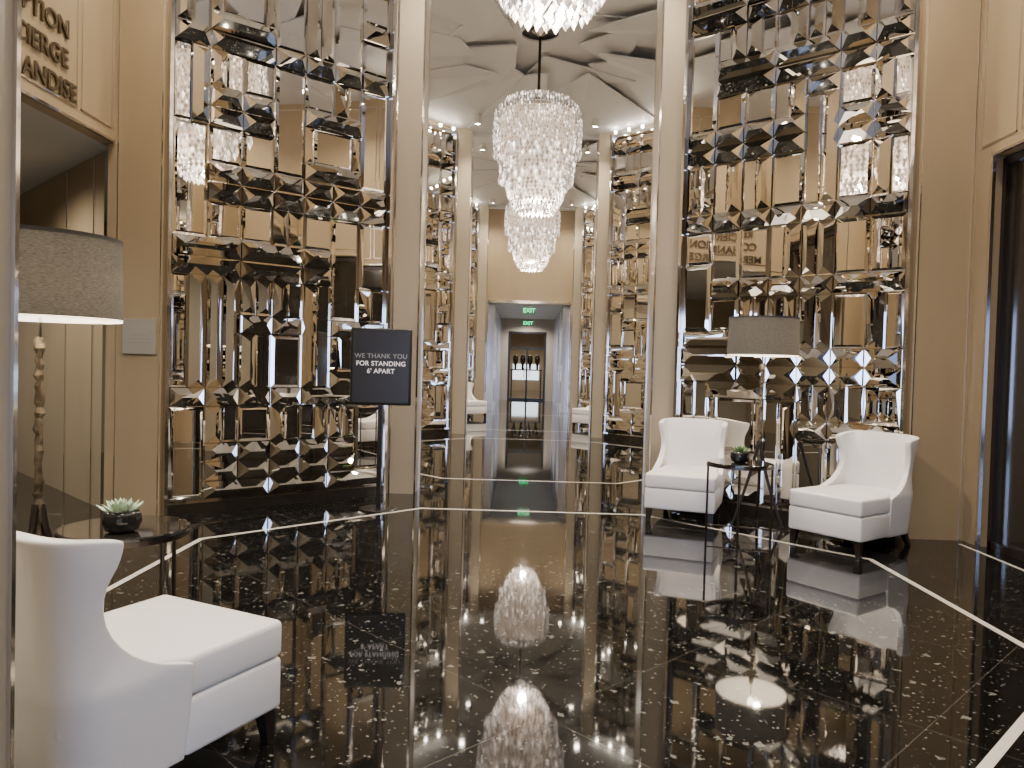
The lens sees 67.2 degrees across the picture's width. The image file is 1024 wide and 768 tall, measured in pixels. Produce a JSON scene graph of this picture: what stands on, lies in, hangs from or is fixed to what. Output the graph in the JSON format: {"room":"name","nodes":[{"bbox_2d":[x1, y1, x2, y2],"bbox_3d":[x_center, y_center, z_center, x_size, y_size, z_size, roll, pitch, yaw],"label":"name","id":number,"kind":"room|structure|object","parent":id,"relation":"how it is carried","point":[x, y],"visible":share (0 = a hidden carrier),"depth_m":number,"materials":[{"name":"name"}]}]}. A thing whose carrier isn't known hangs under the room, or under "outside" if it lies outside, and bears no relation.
{"room":"hotel lobby","nodes":[
{"label":"hotel lobby","id":0,"kind":"room"},
{"bbox_2d":[0,0,12,767],"bbox_3d":[-1.324,-2.049,1.388,0.400,6.950,0.740,2,2,1],"label":"wall pillar","id":1,"kind":"structure","parent":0,"point":[6,6],"depth_m":1.78,"materials":[{"name":"paint"}]},
{"bbox_2d":[6,0,21,767],"bbox_3d":[-1.116,-2.053,1.753,0.015,6.950,0.015,2,2,1],"label":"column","id":2,"kind":"structure","parent":1,"relation":"attached to","point":[17,4],"depth_m":1.80,"materials":[{"name":"silver metal"}]},
{"bbox_2d":[17,151,104,507],"bbox_3d":[-5.231,-0.671,8.738,3.798,3.600,0.100,3,2,45],"label":"wall","id":3,"kind":"structure","parent":0,"point":[44,204],"depth_m":8.12,"materials":[{"name":"beige paint"}]},
{"bbox_2d":[63,169,68,492],"bbox_3d":[-4.727,-0.567,8.166,0.030,3.450,0.020,3,2,45],"label":"trim","id":4,"kind":"structure","parent":3,"relation":"attached to","point":[67,188],"depth_m":8.17,"materials":[{"name":"brown wood"}]},
{"bbox_2d":[89,155,95,504],"bbox_3d":[-4.109,-0.534,7.555,0.030,3.450,0.020,3,2,45],"label":"trim","id":5,"kind":"structure","parent":3,"relation":"attached to","point":[94,181],"depth_m":7.56,"materials":[{"name":"brown wood"}]},
{"bbox_2d":[20,102,107,193],"bbox_3d":[-6.449,-2.316,6.493,5.350,0.100,7.100,2,2,1],"label":"ceiling","id":6,"kind":"structure","parent":0,"point":[49,147],"depth_m":7.26,"materials":[{"name":"grey paint"}]},
{"bbox_2d":[21,0,116,142],"bbox_3d":[-3.685,-3.920,5.058,0.130,3.530,3.900,2,2,1],"label":"wall","id":7,"kind":"structure","parent":0,"point":[97,14],"depth_m":6.52,"materials":[{"name":"beige paint"}]},
{"bbox_2d":[21,19,68,68],"bbox_3d":[-3.634,-2.630,5.720,0.016,0.150,1.141,2,2,1],"label":"sign lettering","id":8,"kind":"object","parent":7,"relation":"attached to","point":[43,41],"depth_m":5.96,"materials":[{"name":"brown metal"}]},
{"bbox_2d":[22,0,69,39],"bbox_3d":[-3.626,-2.871,5.756,0.016,0.150,1.057,2,2,1],"label":"sign lettering","id":9,"kind":"object","parent":7,"relation":"attached to","point":[58,21],"depth_m":6.03,"materials":[{"name":"brown metal"}]},
{"bbox_2d":[21,51,76,103],"bbox_3d":[-3.640,-2.390,5.735,0.016,0.150,1.364,2,2,1],"label":"sign lettering","id":10,"kind":"object","parent":7,"relation":"attached to","point":[60,83],"depth_m":6.04,"materials":[{"name":"brown metal"}]},
{"bbox_2d":[21,0,113,127],"bbox_3d":[-3.621,-3.614,5.236,0.006,2.672,3.442,2,2,1],"label":"trim","id":11,"kind":"structure","parent":7,"relation":"attached to","point":[23,76],"depth_m":6.49,"materials":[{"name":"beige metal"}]},
{"bbox_2d":[21,89,114,141],"bbox_3d":[-3.706,-0.464,5.298,0.030,3.450,3.540,2,2,1],"label":"trim","id":12,"kind":"structure","parent":7,"relation":"attached to","point":[24,92],"depth_m":6.26,"materials":[{"name":"silver metal"}]},
{"bbox_2d":[113,0,120,500],"bbox_3d":[-3.601,-2.259,7.050,0.010,6.950,0.012,2,2,1],"label":"trim","id":13,"kind":"structure","parent":7,"relation":"attached to","point":[120,0],"depth_m":7.06,"materials":[{"name":"silver metal"}]},
{"bbox_2d":[100,149,107,506],"bbox_3d":[-3.823,-0.595,7.287,0.030,3.600,0.248,0,2,-43],"label":"wall","id":14,"kind":"structure","parent":0,"point":[106,151],"depth_m":7.33,"materials":[{"name":"beige paint"}]},
{"bbox_2d":[101,509,141,533],"bbox_3d":[-1.796,0.629,3.546,0.170,0.100,0.170,2,2,1],"label":"pot","id":15,"kind":"object","parent":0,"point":[117,521],"depth_m":3.48,"materials":[{"name":"black ceramic"}]},
{"bbox_2d":[103,0,168,515],"bbox_3d":[-3.435,-2.256,7.133,0.520,6.950,0.170,2,2,1],"label":"wall column","id":16,"kind":"structure","parent":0,"point":[141,47],"depth_m":7.07,"materials":[{"name":"beige paint"}]},
{"bbox_2d":[122,318,156,353],"bbox_3d":[-3.426,-0.438,7.083,0.310,0.320,0.020,2,2,1],"label":"wall plaque","id":17,"kind":"object","parent":16,"relation":"attached to","point":[139,336],"visible":0.96,"depth_m":7.08,"materials":[{"name":"beige"}]},
{"bbox_2d":[156,0,164,514],"bbox_3d":[-3.196,-2.247,7.045,0.010,6.950,0.012,2,2,1],"label":"trim","id":18,"kind":"structure","parent":16,"relation":"attached to","point":[164,0],"depth_m":7.07,"materials":[{"name":"silver metal"}]},
{"bbox_2d":[386,0,429,493],"bbox_3d":[-1.210,-2.240,8.815,0.400,6.950,0.400,2,2,1],"label":"wall pillar","id":19,"kind":"structure","parent":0,"point":[412,12],"depth_m":8.63,"materials":[{"name":"paint"}]},
{"bbox_2d":[388,0,400,492],"bbox_3d":[-1.302,-2.237,8.615,0.018,6.950,0.022,2,2,1],"label":"trim","id":20,"kind":"structure","parent":19,"relation":"attached to","point":[399,0],"depth_m":8.61,"materials":[{"name":"silver metal"}]},
{"bbox_2d":[413,0,426,493],"bbox_3d":[-1.012,-2.229,8.611,0.018,6.950,0.022,2,2,1],"label":"trim","id":21,"kind":"structure","parent":19,"relation":"attached to","point":[425,0],"depth_m":8.62,"materials":[{"name":"silver metal"}]},
{"bbox_2d":[419,0,431,487],"bbox_3d":[-1.004,-2.240,9.009,0.015,6.950,0.015,2,2,1],"label":"trim","id":22,"kind":"structure","parent":19,"relation":"attached to","point":[430,0],"depth_m":9.02,"materials":[{"name":"silver metal"}]},
{"bbox_2d":[429,119,451,128],"bbox_3d":[-2.201,-2.439,15.391,2.360,6.950,0.100,0,2,-40],"label":"wall","id":23,"kind":"structure","parent":0,"point":[430,121],"depth_m":15.76,"materials":[{"name":"beige paint"}]},
{"bbox_2d":[421,124,457,434],"bbox_3d":[-2.085,-2.107,15.252,2.360,6.300,0.283,0,2,-40],"label":"wall panel","id":24,"kind":"object","parent":23,"relation":"attached to","point":[442,142],"visible":0.29,"depth_m":15.86,"materials":[{"name":"silver metal"}]},
{"bbox_2d":[451,128,458,433],"bbox_3d":[-1.186,-2.431,16.112,0.018,6.950,0.022,2,2,1],"label":"trim","id":25,"kind":"structure","parent":23,"relation":"attached to","point":[458,128],"depth_m":16.11,"materials":[{"name":"silver metal"}]},
{"bbox_2d":[420,438,640,483],"bbox_3d":[0.274,1.177,12.632,5.485,0.002,5.485,2,2,1],"label":"trim","id":26,"kind":"structure","parent":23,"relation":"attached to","point":[459,438],"depth_m":9.94,"materials":[{"name":"beige"}]},
{"bbox_2d":[450,128,473,433],"bbox_3d":[-1.094,-2.433,16.311,0.400,6.950,0.400,2,2,1],"label":"wall pillar","id":27,"kind":"structure","parent":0,"point":[465,136],"depth_m":16.12,"materials":[{"name":"paint"}]},
{"bbox_2d":[464,130,473,433],"bbox_3d":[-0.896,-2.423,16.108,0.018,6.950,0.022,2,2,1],"label":"trim","id":28,"kind":"structure","parent":27,"relation":"attached to","point":[472,130],"depth_m":16.11,"materials":[{"name":"silver metal"}]},
{"bbox_2d":[474,205,488,400],"bbox_3d":[-0.979,-2.626,23.783,0.400,6.950,0.350,2,2,1],"label":"wall pillar","id":29,"kind":"structure","parent":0,"point":[483,218],"depth_m":23.61,"materials":[{"name":"paint"}]},
{"bbox_2d":[474,205,479,397],"bbox_3d":[-1.071,-2.624,23.608,0.018,6.950,0.022,2,2,1],"label":"trim","id":30,"kind":"structure","parent":29,"relation":"attached to","point":[479,205],"depth_m":23.61,"materials":[{"name":"silver metal"}]},
{"bbox_2d":[484,211,488,387],"bbox_3d":[-0.781,-2.616,23.604,0.018,6.950,0.022,2,2,1],"label":"trim","id":31,"kind":"structure","parent":29,"relation":"attached to","point":[488,211],"depth_m":23.60,"materials":[{"name":"silver metal"}]},
{"bbox_2d":[486,304,501,409],"bbox_3d":[-0.632,-0.942,28.048,0.220,3.380,6.900,2,2,1],"label":"wall","id":32,"kind":"structure","parent":0,"point":[492,307],"depth_m":24.64,"materials":[{"name":"white"}]},
{"bbox_2d":[16,390,1023,767],"bbox_3d":[0.402,1.011,21.029,19.000,0.100,50.000,2,2,1],"label":"floor","id":33,"kind":"structure","parent":0,"point":[418,638],"depth_m":4.50,"materials":[{"name":"black stone"}]},
{"bbox_2d":[19,224,123,537],"bbox_3d":[-2.130,0.342,3.463,0.670,2.005,0.670,2,2,1],"label":"floor lamp","id":34,"kind":"object","parent":33,"relation":"on","point":[66,275],"visible":0.76,"depth_m":3.28,"materials":[{"name":"brown fabric"}]},
{"bbox_2d":[53,515,190,596],"bbox_3d":[-1.845,1.015,3.656,0.582,0.680,0.582,1,2,-16],"label":"side table","id":35,"kind":"object","parent":33,"relation":"on","point":[153,529],"visible":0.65,"depth_m":3.55,"materials":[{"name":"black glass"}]},
{"bbox_2d":[96,497,143,533],"bbox_3d":[-1.797,0.604,3.556,0.183,0.150,0.195,2,2,23],"label":"potted succulent","id":36,"kind":"object","parent":35,"relation":"on","point":[121,516],"visible":1,"depth_m":3.49,"materials":[{"name":"black ceramic"}]},
{"bbox_2d":[96,497,143,512],"bbox_3d":[-1.796,0.561,3.555,0.183,0.066,0.195,2,2,23],"label":"plant","id":37,"kind":"object","parent":36,"relation":"on","point":[121,506],"depth_m":3.52,"materials":[{"name":"green plant"}]},
{"bbox_2d":[14,531,281,767],"bbox_3d":[-1.408,0.906,2.735,0.703,0.970,0.967,2,2,26],"label":"armchair","id":38,"kind":"object","parent":33,"relation":"on","point":[153,682],"visible":0.92,"depth_m":2.37,"materials":[{"name":"white leather"}]},
{"bbox_2d":[54,595,281,741],"bbox_3d":[-1.389,0.986,2.779,0.670,0.142,0.875,2,2,26],"label":"seat cushion","id":39,"kind":"object","parent":38,"relation":"on","point":[204,649],"depth_m":2.70,"materials":[{"name":"white leather"}]},
{"bbox_2d":[350,327,412,512],"bbox_3d":[-1.327,0.352,7.736,0.499,1.820,0.384,3,2,35],"label":"sign stand","id":40,"kind":"object","parent":33,"relation":"on","point":[381,358],"visible":1,"depth_m":7.70,"materials":[{"name":"black metal"}]},
{"bbox_2d":[467,382,486,417],"bbox_3d":[-1.220,0.431,21.062,0.703,0.970,0.967,0,2,-36],"label":"armchair","id":41,"kind":"object","parent":33,"relation":"on","point":[474,406],"visible":0.33,"depth_m":20.77,"materials":[{"name":"white fabric"}]},
{"bbox_2d":[467,399,486,405],"bbox_3d":[-1.195,0.514,21.027,0.670,0.142,0.875,0,2,-36],"label":"seat cushion","id":42,"kind":"object","parent":41,"relation":"on","point":[471,402],"depth_m":20.72,"materials":[{"name":"white leather"}]},
{"bbox_2d":[510,369,541,395],"bbox_3d":[0.659,-0.068,36.505,1.500,1.260,0.400,2,2,1],"label":"console table","id":43,"kind":"object","parent":33,"relation":"on","point":[510,369],"visible":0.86,"depth_m":36.34,"materials":[{"name":"black metal"}]},
{"bbox_2d":[513,355,517,368],"bbox_3d":[0.165,-1.041,36.487,0.260,0.660,0.260,2,2,1],"label":"vase","id":44,"kind":"object","parent":43,"relation":"on","point":[515,357],"visible":1,"depth_m":36.40,"materials":[{"name":"black ceramic"}]},
{"bbox_2d":[520,355,525,368],"bbox_3d":[0.510,-1.032,36.482,0.260,0.660,0.260,2,2,1],"label":"vase","id":45,"kind":"object","parent":43,"relation":"on","point":[522,358],"visible":1,"depth_m":36.40,"materials":[{"name":"black ceramic"}]},
{"bbox_2d":[528,355,532,368],"bbox_3d":[0.855,-1.022,36.477,0.260,0.660,0.260,2,2,1],"label":"vase","id":46,"kind":"object","parent":43,"relation":"on","point":[530,358],"visible":0.9,"depth_m":36.39,"materials":[{"name":"black ceramic"}]},
{"bbox_2d":[535,356,539,369],"bbox_3d":[1.199,-1.013,36.472,0.260,0.660,0.260,2,2,1],"label":"vase","id":47,"kind":"object","parent":43,"relation":"on","point":[537,358],"visible":1,"depth_m":36.39,"materials":[{"name":"black ceramic"}]},
{"bbox_2d":[470,414,587,431],"bbox_3d":[0.389,0.984,20.128,5.485,0.002,5.485,2,2,1],"label":"trim","id":48,"kind":"structure","parent":33,"relation":"on","point":[514,414],"depth_m":17.43,"materials":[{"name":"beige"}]},
{"bbox_2d":[572,406,588,427],"bbox_3d":[2.019,0.583,18.613,0.967,0.970,0.703,0,2,-44],"label":"armchair","id":49,"kind":"object","parent":33,"relation":"on","point":[579,415],"visible":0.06,"depth_m":18.34,"materials":[{"name":"white fabric"}]},
{"bbox_2d":[572,408,588,414],"bbox_3d":[1.983,0.664,18.582,0.875,0.142,0.670,0,2,-44],"label":"seat cushion","id":50,"kind":"object","parent":49,"relation":"on","point":[575,411],"depth_m":18.36,"materials":[{"name":"white fabric"}]},
{"bbox_2d":[644,418,727,527],"bbox_3d":[1.782,0.859,7.825,0.703,0.970,0.967,2,2,21],"label":"armchair","id":51,"kind":"object","parent":33,"relation":"on","point":[677,481],"visible":0.91,"depth_m":7.84,"materials":[{"name":"white leather"}]},
{"bbox_2d":[645,464,720,492],"bbox_3d":[1.763,0.941,7.784,0.670,0.142,0.875,2,2,21],"label":"seat cushion","id":52,"kind":"object","parent":51,"relation":"on","point":[667,478],"depth_m":7.44,"materials":[{"name":"white leather"}]},
{"bbox_2d":[705,458,774,544],"bbox_3d":[2.023,1.036,6.869,0.582,0.680,0.582,1,2,-28],"label":"side table","id":53,"kind":"object","parent":33,"relation":"on","point":[722,463],"visible":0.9,"depth_m":6.78,"materials":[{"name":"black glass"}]},
{"bbox_2d":[730,445,749,462],"bbox_3d":[2.022,0.621,6.833,0.170,0.150,0.180,2,2,28],"label":"potted succulent","id":54,"kind":"object","parent":53,"relation":"on","point":[739,455],"visible":1,"depth_m":6.78,"materials":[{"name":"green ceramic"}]},
{"bbox_2d":[731,445,749,451],"bbox_3d":[2.027,0.579,6.823,0.158,0.066,0.177,3,2,40],"label":"plant","id":55,"kind":"object","parent":54,"relation":"on","point":[739,449],"depth_m":6.82,"materials":[{"name":"green plant"}]},
{"bbox_2d":[727,315,799,527],"bbox_3d":[2.411,0.360,7.476,0.670,2.005,0.670,0,2,-39],"label":"floor lamp","id":56,"kind":"object","parent":33,"relation":"on","point":[762,336],"visible":0.98,"depth_m":7.21,"materials":[{"name":"beige fabric"}]},
{"bbox_2d":[789,430,919,558],"bbox_3d":[3.008,0.920,6.748,0.967,0.970,0.703,0,2,-36],"label":"armchair","id":57,"kind":"object","parent":33,"relation":"on","point":[868,496],"visible":1,"depth_m":6.64,"materials":[{"name":"white fabric"}]},
{"bbox_2d":[789,483,895,517],"bbox_3d":[2.969,1.001,6.723,0.875,0.142,0.670,0,2,-36],"label":"seat cushion","id":58,"kind":"object","parent":57,"relation":"on","point":[839,500],"depth_m":6.48,"materials":[{"name":"white leather"}]},
{"bbox_2d":[509,333,543,390],"bbox_3d":[0.810,-1.342,44.423,2.800,3.400,0.100,2,2,1],"label":"wall","id":59,"kind":"structure","parent":0,"point":[517,339],"depth_m":44.37,"materials":[{"name":"paint"}]},
{"bbox_2d":[513,364,538,379],"bbox_3d":[0.791,-0.691,44.370,1.500,0.900,0.040,2,2,1],"label":"window","id":60,"kind":"structure","parent":59,"relation":"in","point":[517,374],"depth_m":44.35,"materials":[{"name":"white"}]},
{"bbox_2d":[499,318,553,400],"bbox_3d":[0.620,-1.072,32.027,2.700,3.500,0.100,2,2,1],"label":"wall","id":61,"kind":"structure","parent":0,"point":[550,323],"depth_m":31.96,"materials":[{"name":"paint"}]},
{"bbox_2d":[507,331,545,400],"bbox_3d":[0.611,-0.747,32.016,1.560,2.850,0.100,2,2,1],"label":"door","id":62,"kind":"structure","parent":61,"relation":"in","point":[510,332],"depth_m":31.97,"materials":[{"name":"black metal"}]},
{"bbox_2d":[489,302,569,319],"bbox_3d":[0.704,-2.815,34.457,2.800,0.100,20.950,2,2,1],"label":"ceiling","id":63,"kind":"structure","parent":0,"point":[506,310],"depth_m":27.03,"materials":[{"name":"grey paint"}]},
{"bbox_2d":[523,316,532,325],"bbox_3d":[0.631,-2.454,29.945,0.381,0.390,0.030,2,2,1],"label":"exit sign","id":64,"kind":"object","parent":63,"relation":"hanging from","point":[525,322],"visible":1,"depth_m":29.94,"materials":[{"name":"green plastic"}]},
{"bbox_2d":[523,305,534,313],"bbox_3d":[0.544,-2.357,24.247,0.381,0.290,0.030,2,2,1],"label":"exit sign","id":65,"kind":"object","parent":63,"relation":"hanging from","point":[526,310],"visible":1,"depth_m":24.24,"materials":[{"name":"green plastic"}]},
{"bbox_2d":[487,209,574,301],"bbox_3d":[0.589,-4.297,23.866,2.800,3.530,0.150,2,2,1],"label":"wall","id":66,"kind":"structure","parent":0,"point":[505,281],"depth_m":23.81,"materials":[{"name":"beige paint"}]},
{"bbox_2d":[484,300,571,413],"bbox_3d":[0.496,-0.845,23.966,2.640,3.460,0.230,2,2,1],"label":"trim","id":67,"kind":"structure","parent":66,"relation":"attached to","point":[488,301],"depth_m":23.83,"materials":[{"name":"silver metal"}]},
{"bbox_2d":[522,28,558,39],"bbox_3d":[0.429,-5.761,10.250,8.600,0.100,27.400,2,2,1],"label":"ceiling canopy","id":68,"kind":"structure","parent":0,"point":[528,34],"depth_m":12.75,"materials":[{"name":"grey metal"}]},
{"bbox_2d":[504,199,560,271],"bbox_3d":[0.536,-4.438,19.985,1.460,3.047,1.463,1,2,-25],"label":"chandelier","id":69,"kind":"object","parent":68,"relation":"hanging from","point":[531,238],"visible":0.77,"depth_m":19.61,"materials":[{"name":"clear glass"}]},
{"bbox_2d":[492,26,582,218],"bbox_3d":[0.420,-4.245,12.488,1.460,3.047,1.463,1,2,-25],"label":"chandelier","id":70,"kind":"object","parent":68,"relation":"hanging from","point":[537,139],"visible":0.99,"depth_m":12.07,"materials":[{"name":"clear glass"}]},
{"bbox_2d":[498,0,605,34],"bbox_3d":[0.309,-4.060,5.311,1.460,3.047,1.463,1,2,-8],"label":"chandelier","id":71,"kind":"object","parent":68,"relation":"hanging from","point":[572,7],"visible":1,"depth_m":5.52,"materials":[{"name":"clear glass"}]},
{"bbox_2d":[429,0,656,210],"bbox_3d":[0.509,-5.480,16.238,7.940,0.610,15.040,2,2,1],"label":"ceiling","id":72,"kind":"structure","parent":0,"point":[480,57],"depth_m":13.35,"materials":[{"name":"grey paint"}]},
{"bbox_2d":[474,113,481,125],"bbox_3d":[-0.678,-5.267,15.300,0.160,0.232,0.160,2,2,1],"label":"recessed light","id":73,"kind":"object","parent":72,"relation":"in","point":[477,116],"visible":1,"depth_m":15.23,"materials":[{"name":"white metal"}]},
{"bbox_2d":[479,143,485,151],"bbox_3d":[-0.649,-5.315,17.163,0.160,0.232,0.160,2,2,1],"label":"recessed light","id":74,"kind":"object","parent":72,"relation":"in","point":[482,146],"visible":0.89,"depth_m":17.10,"materials":[{"name":"white"}]},
{"bbox_2d":[490,198,495,203],"bbox_3d":[-0.563,-5.460,22.796,0.160,0.232,0.160,2,2,1],"label":"recessed light","id":75,"kind":"object","parent":72,"relation":"in","point":[492,200],"visible":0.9,"depth_m":22.73,"materials":[{"name":"white"}]},
{"bbox_2d":[569,200,574,205],"bbox_3d":[1.770,-5.396,22.762,0.160,0.232,0.160,2,2,1],"label":"recessed light","id":76,"kind":"object","parent":72,"relation":"in","point":[571,202],"visible":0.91,"depth_m":22.70,"materials":[{"name":"white"}]},
{"bbox_2d":[584,142,590,153],"bbox_3d":[1.684,-5.251,17.129,0.160,0.232,0.160,2,2,1],"label":"recessed light","id":77,"kind":"object","parent":72,"relation":"in","point":[587,149],"visible":1,"depth_m":17.07,"materials":[{"name":"white"}]},
{"bbox_2d":[591,118,599,128],"bbox_3d":[1.655,-5.202,15.265,0.160,0.232,0.160,2,2,1],"label":"recessed light","id":78,"kind":"object","parent":72,"relation":"in","point":[595,121],"visible":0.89,"depth_m":15.21,"materials":[{"name":"white"}]},
{"bbox_2d":[552,306,569,411],"bbox_3d":[1.747,-0.877,28.013,0.220,3.380,6.900,2,2,1],"label":"wall","id":79,"kind":"structure","parent":0,"point":[565,309],"depth_m":24.70,"materials":[{"name":"white paint"}]},
{"bbox_2d":[569,207,584,413],"bbox_3d":[2.030,-2.543,23.739,0.340,6.950,0.350,2,2,1],"label":"wall pillar","id":80,"kind":"structure","parent":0,"point":[578,223],"depth_m":23.57,"materials":[{"name":"paint"}]},
{"bbox_2d":[569,207,575,413],"bbox_3d":[1.856,-2.543,23.566,0.018,6.950,0.022,2,2,1],"label":"trim","id":81,"kind":"structure","parent":80,"relation":"attached to","point":[575,207],"depth_m":23.56,"materials":[{"name":"silver metal"}]},
{"bbox_2d":[589,133,610,437],"bbox_3d":[1.914,-2.351,16.267,0.340,6.950,0.400,2,2,1],"label":"wall pillar","id":82,"kind":"structure","parent":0,"point":[605,138],"depth_m":16.08,"materials":[{"name":"paint"}]},
{"bbox_2d":[588,133,599,437],"bbox_3d":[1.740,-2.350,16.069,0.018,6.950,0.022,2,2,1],"label":"trim","id":83,"kind":"structure","parent":82,"relation":"attached to","point":[599,133],"depth_m":16.07,"materials":[{"name":"silver metal"}]},
{"bbox_2d":[643,0,686,496],"bbox_3d":[1.799,-2.158,8.771,0.340,6.950,0.400,2,2,1],"label":"wall pillar","id":84,"kind":"structure","parent":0,"point":[675,10],"depth_m":8.59,"materials":[{"name":"paint"}]},
{"bbox_2d":[642,0,657,494],"bbox_3d":[1.630,-2.167,8.971,0.015,6.950,0.015,2,2,1],"label":"trim","id":85,"kind":"structure","parent":84,"relation":"attached to","point":[657,0],"depth_m":8.98,"materials":[{"name":"silver metal"}]},
{"bbox_2d":[648,0,664,471],"bbox_3d":[1.625,-2.157,8.572,0.018,6.950,0.022,2,2,1],"label":"trim","id":86,"kind":"structure","parent":84,"relation":"attached to","point":[663,0],"depth_m":8.58,"materials":[{"name":"silver metal"}]},
{"bbox_2d":[906,3,923,423],"bbox_3d":[2.837,-2.104,7.818,2.360,6.950,0.100,3,2,42],"label":"wall","id":87,"kind":"structure","parent":0,"point":[923,3],"depth_m":7.01,"materials":[{"name":"beige paint"}]},
{"bbox_2d":[106,508,1023,767],"bbox_3d":[0.158,1.370,5.135,5.485,0.002,5.485,2,2,1],"label":"trim","id":88,"kind":"structure","parent":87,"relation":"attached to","point":[997,752],"depth_m":5.20,"materials":[{"name":"beige"}]},
{"bbox_2d":[673,0,923,538],"bbox_3d":[2.699,-1.779,7.683,2.360,6.300,0.283,3,2,42],"label":"wall panel","id":89,"kind":"object","parent":87,"relation":"attached to","point":[801,117],"visible":0.9,"depth_m":7.66,"materials":[{"name":"silver metal"}]},
{"bbox_2d":[910,0,929,434],"bbox_3d":[3.700,-2.058,6.943,0.010,6.950,0.012,2,2,1],"label":"trim","id":90,"kind":"structure","parent":87,"relation":"attached to","point":[928,0],"depth_m":6.95,"materials":[{"name":"silver metal"}]},
{"bbox_2d":[906,0,984,539],"bbox_3d":[3.971,-2.053,7.024,0.580,6.950,0.170,2,2,1],"label":"wall column","id":91,"kind":"structure","parent":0,"point":[953,29],"depth_m":6.96,"materials":[{"name":"beige paint"}]},
{"bbox_2d":[962,0,1023,546],"bbox_3d":[4.235,-1.992,4.986,0.130,6.950,3.900,2,2,1],"label":"wall","id":92,"kind":"structure","parent":0,"point":[984,167],"depth_m":6.77,"materials":[{"name":"beige paint"}]},
{"bbox_2d":[958,0,981,540],"bbox_3d":[4.165,-2.045,6.936,0.010,6.950,0.012,2,2,1],"label":"trim","id":93,"kind":"structure","parent":92,"relation":"attached to","point":[980,0],"depth_m":6.96,"materials":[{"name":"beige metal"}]},
{"bbox_2d":[959,544,1023,570],"bbox_3d":[3.971,1.475,5.079,0.030,0.002,3.600,2,2,1],"label":"trim","id":94,"kind":"structure","parent":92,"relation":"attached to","point":[959,544],"depth_m":6.39,"materials":[{"name":"beige"}]},
{"bbox_2d":[975,139,1023,546],"bbox_3d":[4.119,-0.247,5.082,0.030,3.450,3.340,2,2,1],"label":"trim","id":95,"kind":"structure","parent":92,"relation":"attached to","point":[993,154],"depth_m":6.72,"materials":[{"name":"silver metal"}]},
{"bbox_2d":[982,0,1023,147],"bbox_3d":[4.205,-3.399,5.121,0.006,2.672,3.442,2,2,1],"label":"trim","id":96,"kind":"structure","parent":92,"relation":"attached to","point":[1022,127],"depth_m":6.39,"materials":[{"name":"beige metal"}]},
{"bbox_2d":[987,150,1023,561],"bbox_3d":[4.218,-0.219,5.087,0.030,3.400,3.310,2,2,1],"label":"door frame","id":97,"kind":"structure","parent":92,"relation":"attached to","point":[1007,161],"depth_m":6.70,"materials":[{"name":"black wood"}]},
{"bbox_2d":[994,149,1023,552],"bbox_3d":[4.273,-0.228,5.081,0.080,3.420,3.340,2,2,1],"label":"door","id":98,"kind":"structure","parent":92,"relation":"in","point":[1009,504],"depth_m":6.54,"materials":[{"name":"black paint"}]},
{"bbox_3d":[-2.316,-2.246,7.894,2.360,6.950,0.100,0,2,-40],"label":"wall","id":99,"kind":"structure","parent":0,"visible":0},
{"bbox_2d":[161,0,396,515],"bbox_3d":[-2.200,-1.914,7.755,2.360,6.300,0.283,0,2,-40],"label":"wall panel","id":100,"kind":"object","parent":99,"relation":"attached to","point":[281,113],"visible":0.95,"depth_m":7.73,"materials":[{"name":"silver metal"}]},
{"bbox_3d":[2.952,-2.298,15.315,2.360,6.950,0.100,3,2,42],"label":"wall","id":101,"kind":"structure","parent":0,"visible":0},
{"bbox_2d":[602,125,652,441],"bbox_3d":[2.814,-1.973,15.180,2.360,6.300,0.283,3,2,42],"label":"wall panel","id":102,"kind":"object","parent":101,"relation":"attached to","point":[631,150],"visible":0.36,"depth_m":15.69,"materials":[{"name":"silver metal"}]},
{"bbox_3d":[-2.085,-2.632,22.887,2.360,6.950,0.100,0,2,-40],"label":"wall","id":103,"kind":"structure","parent":0,"visible":0},
{"bbox_2d":[468,204,478,395],"bbox_3d":[-1.969,-2.300,22.748,2.360,6.300,0.283,0,2,-40],"label":"wall panel","id":104,"kind":"object","parent":103,"relation":"attached to","point":[475,211],"visible":0.1,"depth_m":23.50,"materials":[{"name":"silver metal"}]},
{"bbox_2d":[468,208,475,382],"bbox_3d":[-2.054,-2.315,22.849,2.300,6.120,0.018,0,2,-40],"label":"mirror","id":105,"kind":"object","parent":104,"relation":"on","point":[472,328],"depth_m":23.51,"materials":[{"name":"white mirror"}]},
{"bbox_3d":[3.068,-2.491,22.812,2.360,6.950,0.100,3,2,42],"label":"wall","id":106,"kind":"structure","parent":0,"visible":0},
{"bbox_2d":[577,205,594,407],"bbox_3d":[2.930,-2.166,22.676,2.360,6.300,0.283,3,2,42],"label":"wall panel","id":107,"kind":"object","parent":106,"relation":"attached to","point":[588,212],"visible":0.23,"depth_m":23.39,"materials":[{"name":"silver metal"}]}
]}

